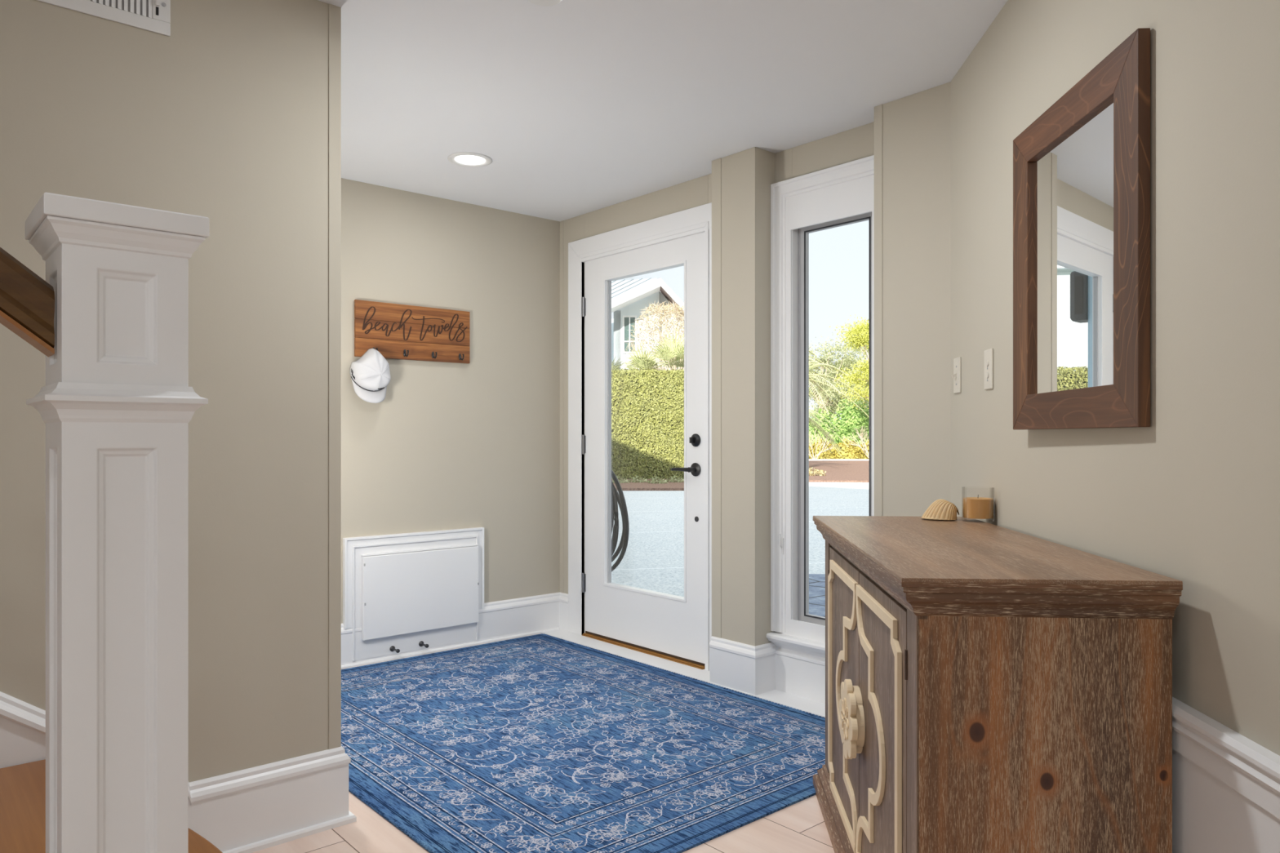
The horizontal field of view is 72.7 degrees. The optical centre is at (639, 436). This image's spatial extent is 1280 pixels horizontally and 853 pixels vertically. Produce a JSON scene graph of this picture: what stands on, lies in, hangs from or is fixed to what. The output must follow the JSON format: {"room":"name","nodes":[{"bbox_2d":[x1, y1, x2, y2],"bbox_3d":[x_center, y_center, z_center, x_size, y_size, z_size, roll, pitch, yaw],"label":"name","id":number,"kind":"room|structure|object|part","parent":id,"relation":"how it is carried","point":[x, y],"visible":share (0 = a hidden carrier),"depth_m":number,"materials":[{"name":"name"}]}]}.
{"room":"entryway","nodes":[
{"label":"entryway","id":0,"kind":"room"},
{"bbox_2d":[0,0,328,782],"bbox_3d":[-4.057,-0.015,0.797,7.062,2.440,1.614,0,0,-41],"label":"wall","id":1,"kind":"structure","parent":0,"point":[223,118],"depth_m":2.30,"materials":[{"name":"beige paint"}]},
{"bbox_2d":[36,0,170,36],"bbox_3d":[-1.347,-1.110,2.075,0.410,0.185,0.013,0,0,-41],"label":"air vent","id":2,"kind":"object","parent":1,"relation":"in","point":[152,15],"visible":1,"depth_m":2.15,"materials":[{"name":"white plastic"}]},
{"bbox_3d":[-1.213,-1.090,2.188,0.008,0.012,0.007,0,0,-41],"label":"damper lever","id":3,"kind":"part","parent":2,"relation":"part of","materials":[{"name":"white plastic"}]},
{"bbox_2d":[189,746,356,852],"bbox_3d":[-1.518,0.998,2.981,0.432,0.214,1.648,0,0,-41],"label":"baseboard","id":4,"kind":"structure","parent":1,"relation":"attached to","point":[251,810],"depth_m":2.36,"materials":[{"name":"white paint"}]},
{"bbox_2d":[328,4,341,749],"bbox_3d":[-0.885,-0.172,2.506,0.036,2.126,0.037,0,0,-41],"label":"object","id":5,"kind":"structure","parent":1,"relation":"attached to","point":[335,12],"depth_m":2.49,"materials":[{"name":"beige paint"}]},
{"bbox_2d":[341,177,559,623],"bbox_3d":[-1.211,-0.015,4.420,2.012,2.440,0.120,0,0,-41],"label":"wall","id":6,"kind":"structure","parent":0,"point":[448,446],"depth_m":4.59,"materials":[{"name":"beige paint"}]},
{"bbox_2d":[389,645,399,653],"bbox_3d":[-1.202,1.047,4.277,0.028,0.028,0.071,0,0,-41],"label":"door stop","id":7,"kind":"object","parent":6,"relation":"attached to","point":[393,647],"visible":1,"depth_m":4.29,"materials":[{"name":"grey metal"}]},
{"bbox_3d":[-1.206,1.047,4.282,0.028,0.028,0.058,0,0,-41],"label":"stem","id":8,"kind":"part","parent":7,"relation":"part of","materials":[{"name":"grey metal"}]},
{"bbox_2d":[354,299,470,364],"bbox_3d":[-1.123,-0.523,4.374,0.622,0.273,0.063,0,0,-41],"label":"sign","id":9,"kind":"object","parent":6,"relation":"attached to","point":[397,331],"visible":0.95,"depth_m":4.37,"materials":[{"name":"brown wood"}]},
{"bbox_2d":[350,348,391,403],"bbox_3d":[-1.281,-0.295,4.174,0.191,0.267,0.102,0,0,-41],"label":"baseball cap","id":10,"kind":"object","parent":9,"relation":"hanging from","point":[370,374],"visible":1,"depth_m":4.14,"materials":[{"name":"white fabric"}]},
{"bbox_2d":[342,527,484,661],"bbox_3d":[-1.118,0.779,4.390,0.761,0.592,0.048,0,0,-41],"label":"access panel","id":11,"kind":"object","parent":6,"relation":"attached to","point":[403,590],"visible":1,"depth_m":4.35,"materials":[{"name":"white paint"}]},
{"bbox_2d":[418,640,428,648],"bbox_3d":[-1.085,1.047,4.379,0.028,0.028,0.071,0,0,-41],"label":"door stop","id":12,"kind":"object","parent":6,"relation":"attached to","point":[421,642],"visible":1,"depth_m":4.39,"materials":[{"name":"grey metal"}]},
{"bbox_3d":[-1.089,1.047,4.384,0.028,0.028,0.058,0,0,-41],"label":"stem","id":13,"kind":"part","parent":12,"relation":"part of","materials":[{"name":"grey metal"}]},
{"bbox_2d":[341,591,559,669],"bbox_3d":[-1.179,0.998,4.345,1.938,0.214,0.034,0,0,-41],"label":"baseboard","id":14,"kind":"structure","parent":6,"relation":"attached to","point":[516,618],"depth_m":4.72,"materials":[{"name":"white paint"}]},
{"bbox_2d":[252,791,834,852],"bbox_3d":[-0.846,1.165,-1.305,9.150,0.120,9.000,0,0,-41],"label":"floor","id":15,"kind":"structure","parent":0,"point":[800,827],"depth_m":2.40,"materials":[{"name":"beige tile"}]},
{"bbox_2d":[0,691,222,852],"bbox_3d":[-1.167,0.601,1.428,1.076,1.008,1.226,0,0,-41],"label":"staircase","id":16,"kind":"structure","parent":15,"relation":"on","point":[22,723],"depth_m":1.94,"materials":[{"name":"brown wood"}]},
{"bbox_2d":[25,192,208,852],"bbox_3d":[-0.766,0.302,1.274,0.200,1.250,0.200,0,0,-41],"label":"newel post","id":17,"kind":"object","parent":16,"relation":"on","point":[117,404],"visible":1,"depth_m":1.22,"materials":[{"name":"white paint"}]},
{"bbox_2d":[0,247,54,356],"bbox_3d":[-1.506,-0.873,0.632,1.800,1.519,0.066,0,0,-41],"label":"handrail","id":18,"kind":"object","parent":17,"relation":"attached to","point":[27,301],"visible":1,"depth_m":1.18,"materials":[{"name":"brown wood"}]},
{"bbox_3d":[-0.766,-0.275,1.274,0.191,0.031,0.191,0,0,-41],"label":"neck moulding","id":19,"kind":"part","parent":17,"relation":"part of","materials":[{"name":"white paint"}]},
{"bbox_3d":[-0.766,-0.046,1.274,0.197,0.053,0.197,0,0,-41],"label":"belt moulding","id":20,"kind":"part","parent":17,"relation":"part of","materials":[{"name":"white paint"}]},
{"bbox_2d":[341,633,825,852],"bbox_3d":[-0.408,1.100,3.418,1.683,0.010,2.350,0,0,-41],"label":"area rug","id":21,"kind":"object","parent":15,"relation":"on","point":[541,743],"visible":0.84,"depth_m":3.04,"materials":[{"name":"blue fabric"}]},
{"bbox_2d":[813,515,1182,852],"bbox_3d":[0.742,0.677,2.134,0.481,0.855,1.224,0,0,4],"label":"sideboard","id":22,"kind":"object","parent":15,"relation":"on","point":[990,688],"visible":1,"depth_m":1.56,"materials":[{"name":"brown wood"}]},
{"bbox_3d":[0.744,1.065,2.134,0.478,0.080,1.224,0,0,4],"label":"moulding","id":23,"kind":"part","parent":22,"relation":"part of","materials":[{"name":"brown wood"}]},
{"bbox_3d":[0.566,0.675,2.382,0.023,0.687,0.489,0,0,4],"label":"door","id":24,"kind":"part","parent":22,"relation":"part of","materials":[{"name":"brown wood"}]},
{"bbox_3d":[0.519,0.693,2.137,0.036,0.194,0.194,0,0,4],"label":"carved medallion handle","id":25,"kind":"part","parent":22,"relation":"part of","materials":[{"name":"beige wood"}]},
{"bbox_3d":[0.549,0.698,2.147,0.020,0.754,1.156,0,0,4],"label":"frame","id":26,"kind":"part","parent":22,"relation":"part of","materials":[{"name":"brown wood"}]},
{"bbox_3d":[0.532,0.675,1.889,0.023,0.687,0.489,0,0,4],"label":"door","id":27,"kind":"part","parent":22,"relation":"part of","materials":[{"name":"brown wood"}]},
{"bbox_2d":[920,499,959,519],"bbox_3d":[0.906,0.218,2.628,0.110,0.060,0.098,0,0,11],"label":"seashell","id":28,"kind":"object","parent":22,"relation":"on","point":[940,509],"visible":1,"depth_m":2.60,"materials":[{"name":"beige"}]},
{"bbox_2d":[962,494,993,519],"bbox_3d":[1.003,0.200,2.582,0.091,0.100,0.091,0,0,-41],"label":"candle","id":29,"kind":"object","parent":22,"relation":"on","point":[978,508],"visible":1,"depth_m":2.55,"materials":[{"name":"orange wax"}]},
{"bbox_3d":[0.749,0.300,2.134,0.468,0.046,1.204,0,0,4],"label":"cornice","id":30,"kind":"part","parent":22,"relation":"part of","materials":[{"name":"brown wood"}]},
{"bbox_3d":[0.722,0.698,1.565,0.442,0.754,0.018,0,0,4],"label":"panel","id":31,"kind":"part","parent":22,"relation":"part of","materials":[{"name":"brown wood"}]},
{"bbox_2d":[317,0,1007,221],"bbox_3d":[-0.886,-1.310,-1.260,9.150,0.150,9.120,0,0,-41],"label":"ceiling","id":32,"kind":"structure","parent":0,"point":[577,108],"depth_m":3.02,"materials":[{"name":"white paint"}]},
{"bbox_2d":[447,152,492,167],"bbox_3d":[-0.757,-1.232,3.875,0.196,0.006,0.196,0,0,-41],"label":"recessed light","id":33,"kind":"object","parent":32,"relation":"in","point":[464,159],"visible":1,"depth_m":3.87,"materials":[{"name":"white plastic"}]},
{"bbox_2d":[528,0,562,6],"bbox_3d":[-0.262,-1.217,2.382,0.132,0.036,0.132,0,0,-41],"label":"smoke detector","id":34,"kind":"object","parent":32,"relation":"attached to","point":[540,2],"visible":1,"depth_m":2.41,"materials":[{"name":"white plastic"}]},
{"bbox_2d":[560,81,951,645],"bbox_3d":[0.400,-0.015,4.018,0.283,2.440,2.600,0,0,-41],"label":"wall","id":35,"kind":"structure","parent":0,"point":[908,138],"depth_m":3.71,"materials":[{"name":"beige paint"}]},
{"bbox_2d":[568,202,711,671],"bbox_3d":[0.045,0.006,4.475,0.200,2.197,1.235,0,0,-41],"label":"door","id":36,"kind":"structure","parent":35,"relation":"in","point":[670,627],"depth_m":4.55,"materials":[{"name":"white paint"}]},
{"bbox_3d":[0.216,0.156,4.169,0.056,0.064,0.160,0,0,-41],"label":"lever handle","id":37,"kind":"part","parent":36,"relation":"part of","materials":[{"name":"black metal"}]},
{"bbox_2d":[541,628,825,718],"bbox_3d":[0.202,1.099,4.118,0.152,0.012,2.190,0,0,-41],"label":"trim","id":38,"kind":"structure","parent":35,"relation":"attached to","point":[799,703],"depth_m":4.13,"materials":[{"name":"white paint"}]},
{"bbox_2d":[559,592,825,703],"bbox_3d":[0.302,0.998,4.003,0.152,0.214,2.495,0,0,-41],"label":"baseboard","id":39,"kind":"structure","parent":35,"relation":"attached to","point":[755,670],"depth_m":3.73,"materials":[{"name":"white paint"}]},
{"bbox_2d":[766,155,874,657],"bbox_3d":[0.784,-0.094,3.566,0.122,1.998,0.592,0,0,-41],"label":"window","id":40,"kind":"structure","parent":35,"relation":"in","point":[842,194],"depth_m":3.72,"materials":[{"name":"white paint"}]},
{"bbox_3d":[0.780,0.815,3.560,0.011,0.071,0.570,0,0,-41],"label":"casing","id":41,"kind":"part","parent":40,"relation":"part of","materials":[{"name":"white paint"}]},
{"bbox_3d":[0.818,-0.057,3.594,0.022,1.708,0.398,0,0,-41],"label":"sash","id":42,"kind":"part","parent":40,"relation":"part of","materials":[{"name":"grey"}]},
{"bbox_2d":[951,0,1279,852],"bbox_3d":[0.846,-0.015,-1.168,0.183,2.440,8.800,0,0,4],"label":"wall","id":43,"kind":"structure","parent":0,"point":[1191,496],"depth_m":1.56,"materials":[{"name":"beige paint"}]},
{"bbox_2d":[951,356,960,393],"bbox_3d":[1.063,-0.207,2.938,0.021,0.120,0.070,0,0,4],"label":"light switch","id":44,"kind":"object","parent":43,"relation":"attached to","point":[957,362],"visible":1,"depth_m":2.93,"materials":[{"name":"beige plastic"}]},
{"bbox_2d":[984,348,993,390],"bbox_3d":[1.047,-0.203,2.617,0.009,0.120,0.072,0,0,4],"label":"dimmer switch","id":45,"kind":"object","parent":43,"relation":"attached to","point":[988,353],"visible":1,"depth_m":2.60,"materials":[{"name":"beige plastic"}]},
{"bbox_2d":[1013,27,1150,429],"bbox_3d":[0.986,-0.403,1.991,0.024,0.768,0.634,0,0,3],"label":"wall mirror","id":46,"kind":"object","parent":43,"relation":"attached to","point":[1082,168],"visible":1,"depth_m":1.91,"materials":[{"name":"brown wood"}]},
{"bbox_2d":[1032,98,1113,394],"bbox_3d":[0.992,-0.403,1.991,0.010,0.596,0.446,0,0,3],"label":"mirror glass","id":47,"kind":"object","parent":46,"relation":"on","point":[1073,168],"depth_m":1.97,"materials":[{"name":"silver mirror"}]},
{"bbox_3d":[0.986,-0.063,1.991,0.024,0.088,0.632,0,0,3],"label":"frame rail","id":48,"kind":"part","parent":46,"relation":"part of","materials":[{"name":"brown wood"}]},
{"bbox_3d":[0.986,-0.743,1.991,0.024,0.088,0.632,0,0,3],"label":"frame rail","id":49,"kind":"part","parent":46,"relation":"part of","materials":[{"name":"brown wood"}]},
{"bbox_3d":[-3.192,-2.720,0.631,10.150,8.250,21.000,0,0,-41],"label":"wall","id":50,"kind":"structure","parent":0,"visible":0},
{"bbox_2d":[611,469,629,571],"bbox_3d":[-0.324,0.487,5.220,0.200,0.724,0.654,0,0,-41],"label":"garden hose","id":51,"kind":"object","parent":50,"relation":"attached to","point":[616,497],"visible":0.26,"depth_m":5.04,"materials":[{"name":"black rubber"}]},
{"label":"outside","id":52,"kind":"structure","parent":0,"visible":0},
{"bbox_3d":[0.000,1.375,70.000,381.894,0.200,379.921,0,0,-41],"label":"ground","id":53,"kind":"structure","parent":52,"visible":0},
{"bbox_2d":[611,482,868,596],"bbox_3d":[9.771,1.264,23.825,39.850,0.018,75.000,0,0,-41],"label":"driveway","id":54,"kind":"structure","parent":53,"relation":"on","point":[653,559],"depth_m":11.70,"materials":[{"name":"concrete"}]},
{"bbox_2d":[611,355,625,370],"bbox_3d":[-1.216,-0.797,28.639,1.871,4.106,2.222,0,0,-41],"label":"palmetto","id":55,"kind":"object","parent":54,"relation":"on","point":[618,366],"visible":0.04,"depth_m":28.14,"materials":[{"name":"green plant"}]},
{"bbox_2d":[620,342,666,370],"bbox_3d":[0.261,-0.965,29.082,2.212,4.444,1.965,0,0,-41],"label":"palmetto","id":56,"kind":"object","parent":54,"relation":"on","point":[637,362],"visible":0.39,"depth_m":28.48,"materials":[{"name":"green plant"}]},
{"bbox_2d":[611,368,684,479],"bbox_3d":[-5.249,-0.364,25.852,16.583,3.281,2.383,0,0,0],"label":"clipped hedge","id":57,"kind":"object","parent":54,"relation":"on","point":[647,406],"visible":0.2,"depth_m":24.78,"materials":[{"name":"green plant"}]},
{"bbox_2d":[611,276,684,369],"bbox_3d":[-2.343,-2.570,36.850,8.533,7.650,4.300,0,0,0],"label":"house","id":58,"kind":"structure","parent":54,"relation":"on","point":[628,297],"depth_m":35.98,"materials":[{"name":"white paint"}]},
{"bbox_3d":[-0.427,-4.230,35.987,0.517,1.485,0.015,0,0,0],"label":"pane","id":59,"kind":"part","parent":58,"relation":"part of","materials":[{"name":"clear glass"}]},
{"bbox_2d":[611,479,684,490],"bbox_3d":[-11.324,1.225,22.500,29.402,0.060,4.700,0,0,-1],"label":"mulch bed","id":60,"kind":"object","parent":54,"relation":"on","point":[637,486],"visible":0.02,"depth_m":21.12,"materials":[{"name":"brown soil"}]},
{"bbox_2d":[612,475,629,483],"bbox_3d":[-0.546,1.124,22.610,0.550,0.247,0.495,0,0,6],"label":"plant","id":61,"kind":"object","parent":60,"relation":"on","point":[620,480],"visible":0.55,"depth_m":22.53,"materials":[{"name":"green plant"}]},
{"bbox_2d":[627,475,647,482],"bbox_3d":[-0.046,1.124,22.910,0.550,0.247,0.495,0,0,6],"label":"plant","id":62,"kind":"object","parent":60,"relation":"on","point":[640,480],"visible":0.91,"depth_m":22.83,"materials":[{"name":"green plant"}]},
{"bbox_2d":[647,475,668,484],"bbox_3d":[0.454,1.124,22.410,0.550,0.247,0.495,0,0,6],"label":"plant","id":63,"kind":"object","parent":60,"relation":"on","point":[654,480],"visible":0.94,"depth_m":22.34,"materials":[{"name":"green plant"}]},
{"bbox_2d":[666,475,684,482],"bbox_3d":[0.954,1.124,23.010,0.550,0.247,0.495,0,0,6],"label":"plant","id":64,"kind":"object","parent":60,"relation":"on","point":[674,477],"visible":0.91,"depth_m":22.94,"materials":[{"name":"green plant"}]},
{"bbox_2d":[620,300,684,370],"bbox_3d":[0.942,-1.905,32.524,5.875,6.376,6.523,0,0,43],"label":"shrub","id":65,"kind":"object","parent":54,"relation":"on","point":[667,311],"visible":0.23,"depth_m":31.96,"materials":[{"name":"beige plant"}]},
{"bbox_2d":[639,327,684,370],"bbox_3d":[1.155,-1.165,28.265,2.537,4.842,2.886,0,0,-41],"label":"palmetto","id":66,"kind":"object","parent":54,"relation":"on","point":[675,354],"visible":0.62,"depth_m":28.17,"materials":[{"name":"green plant"}]},
{"bbox_3d":[1.231,-0.725,28.320,0.940,3.963,0.938,0,0,-41],"label":"stem","id":67,"kind":"part","parent":66,"relation":"part of","materials":[{"name":"beige plant"}]},
{"bbox_2d":[808,444,813,458],"bbox_3d":[8.581,0.734,46.995,2.092,1.233,1.829,0,0,-41],"label":"shrub","id":68,"kind":"object","parent":54,"relation":"on","point":[811,450],"visible":0.08,"depth_m":46.54,"materials":[{"name":"yellow plant"}]},
{"bbox_2d":[808,573,825,617],"bbox_3d":[2.400,1.244,6.325,3.845,0.018,3.033,0,0,12],"label":"flagstone path","id":69,"kind":"structure","parent":54,"relation":"on","point":[816,581],"depth_m":6.81,"materials":[{"name":"grey stone"}]},
{"bbox_2d":[809,438,837,458],"bbox_3d":[9.815,0.717,47.014,2.134,1.266,1.917,0,0,-41],"label":"shrub","id":70,"kind":"object","parent":54,"relation":"on","point":[827,454],"visible":0.53,"depth_m":46.40,"materials":[{"name":"yellow plant"}]},
{"bbox_2d":[808,407,843,445],"bbox_3d":[10.623,-0.174,50.994,3.012,3.061,2.737,0,0,-41],"label":"shrub","id":71,"kind":"object","parent":54,"relation":"on","point":[834,435],"visible":0.35,"depth_m":50.48,"materials":[{"name":"green plant"}]},
{"bbox_2d":[808,460,868,482],"bbox_3d":[12.991,1.230,33.980,16.453,0.050,21.345,0,0,4],"label":"mulch bed","id":72,"kind":"object","parent":54,"relation":"on","point":[837,471],"visible":0.02,"depth_m":30.34,"materials":[{"name":"brown soil"}]},
{"bbox_2d":[808,466,826,475],"bbox_3d":[5.388,1.081,27.204,0.865,0.327,0.838,0,0,-41],"label":"clump","id":73,"kind":"object","parent":72,"relation":"on","point":[817,472],"visible":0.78,"depth_m":27.05,"materials":[{"name":"beige plant"}]},
{"bbox_2d":[808,350,842,411],"bbox_3d":[5.564,-1.131,33.464,4.263,4.779,4.163,0,0,16],"label":"palm","id":74,"kind":"object","parent":72,"relation":"on","point":[810,352],"visible":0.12,"depth_m":33.41,"materials":[{"name":"green plant"}]},
{"bbox_2d":[808,408,848,457],"bbox_3d":[6.399,-0.227,36.413,4.195,2.977,4.329,0,0,-41],"label":"palm","id":75,"kind":"object","parent":72,"relation":"on","point":[818,426],"visible":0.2,"depth_m":36.34,"materials":[{"name":"green plant"}]},
{"bbox_2d":[808,360,868,417],"bbox_3d":[5.615,-0.798,31.011,4.919,4.115,4.704,0,0,-41],"label":"palm","id":76,"kind":"object","parent":72,"relation":"on","point":[813,365],"visible":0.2,"depth_m":31.19,"materials":[{"name":"green plant"}]},
{"bbox_2d":[808,458,868,460],"bbox_3d":[13.750,1.205,44.800,16.500,0.100,1.600,0,0,0],"label":"strip","id":77,"kind":"object","parent":54,"relation":"on","point":[809,459],"visible":0.02,"depth_m":44.00,"materials":[{"name":"beige"}]},
{"bbox_2d":[808,430,835,459],"bbox_3d":[8.994,0.449,44.765,2.216,1.649,1.905,0,0,9],"label":"bush","id":78,"kind":"object","parent":77,"relation":"on","point":[811,437],"visible":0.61,"depth_m":44.82,"materials":[{"name":"beige plant"}]},
{"bbox_2d":[829,314,868,409],"bbox_3d":[12.841,-2.706,45.292,6.395,7.937,5.621,0,0,25],"label":"tree","id":79,"kind":"object","parent":77,"relation":"on","point":[860,336],"visible":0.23,"depth_m":45.65,"materials":[{"name":"yellow plant"}]},
{"bbox_2d":[842,426,868,457],"bbox_3d":[11.938,0.294,44.528,2.258,1.962,3.072,0,0,-23],"label":"bush","id":80,"kind":"object","parent":77,"relation":"on","point":[860,436],"visible":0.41,"depth_m":44.82,"materials":[{"name":"beige plant"}]},
{"bbox_2d":[833,438,862,458],"bbox_3d":[11.240,0.710,47.017,2.147,1.279,1.879,0,0,-41],"label":"shrub","id":81,"kind":"object","parent":54,"relation":"on","point":[851,452],"visible":0.73,"depth_m":46.43,"materials":[{"name":"yellow plant"}]},
{"bbox_2d":[857,440,868,458],"bbox_3d":[12.478,0.726,47.019,2.063,1.249,1.845,0,0,-41],"label":"shrub","id":82,"kind":"object","parent":54,"relation":"on","point":[864,455],"visible":0.21,"depth_m":46.48,"materials":[{"name":"yellow plant"}]},
{"bbox_2d":[808,333,866,422],"bbox_3d":[12.253,-2.819,58.250,6.298,8.175,6.995,0,0,-1],"label":"tree","id":83,"kind":"object","parent":53,"relation":"on","point":[849,359],"visible":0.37,"depth_m":57.40,"materials":[{"name":"green plant"}]},
{"bbox_2d":[823,356,868,417],"bbox_3d":[16.293,-2.418,66.125,5.589,7.367,7.243,0,0,-8],"label":"tree","id":84,"kind":"object","parent":53,"relation":"on","point":[848,371],"visible":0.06,"depth_m":64.99,"materials":[{"name":"green plant"}]},
{"bbox_2d":[831,396,868,444],"bbox_3d":[13.232,-0.559,53.078,4.745,3.895,3.362,0,0,-41],"label":"shrub","id":85,"kind":"object","parent":53,"relation":"on","point":[850,420],"visible":0.35,"depth_m":52.01,"materials":[{"name":"green plant"}]},
{"bbox_2d":[840,345,868,408],"bbox_3d":[14.898,-2.983,50.126,6.277,8.493,6.414,0,0,29],"label":"tree","id":86,"kind":"object","parent":53,"relation":"on","point":[861,352],"visible":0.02,"depth_m":50.32,"materials":[{"name":"green plant"}]}
]}

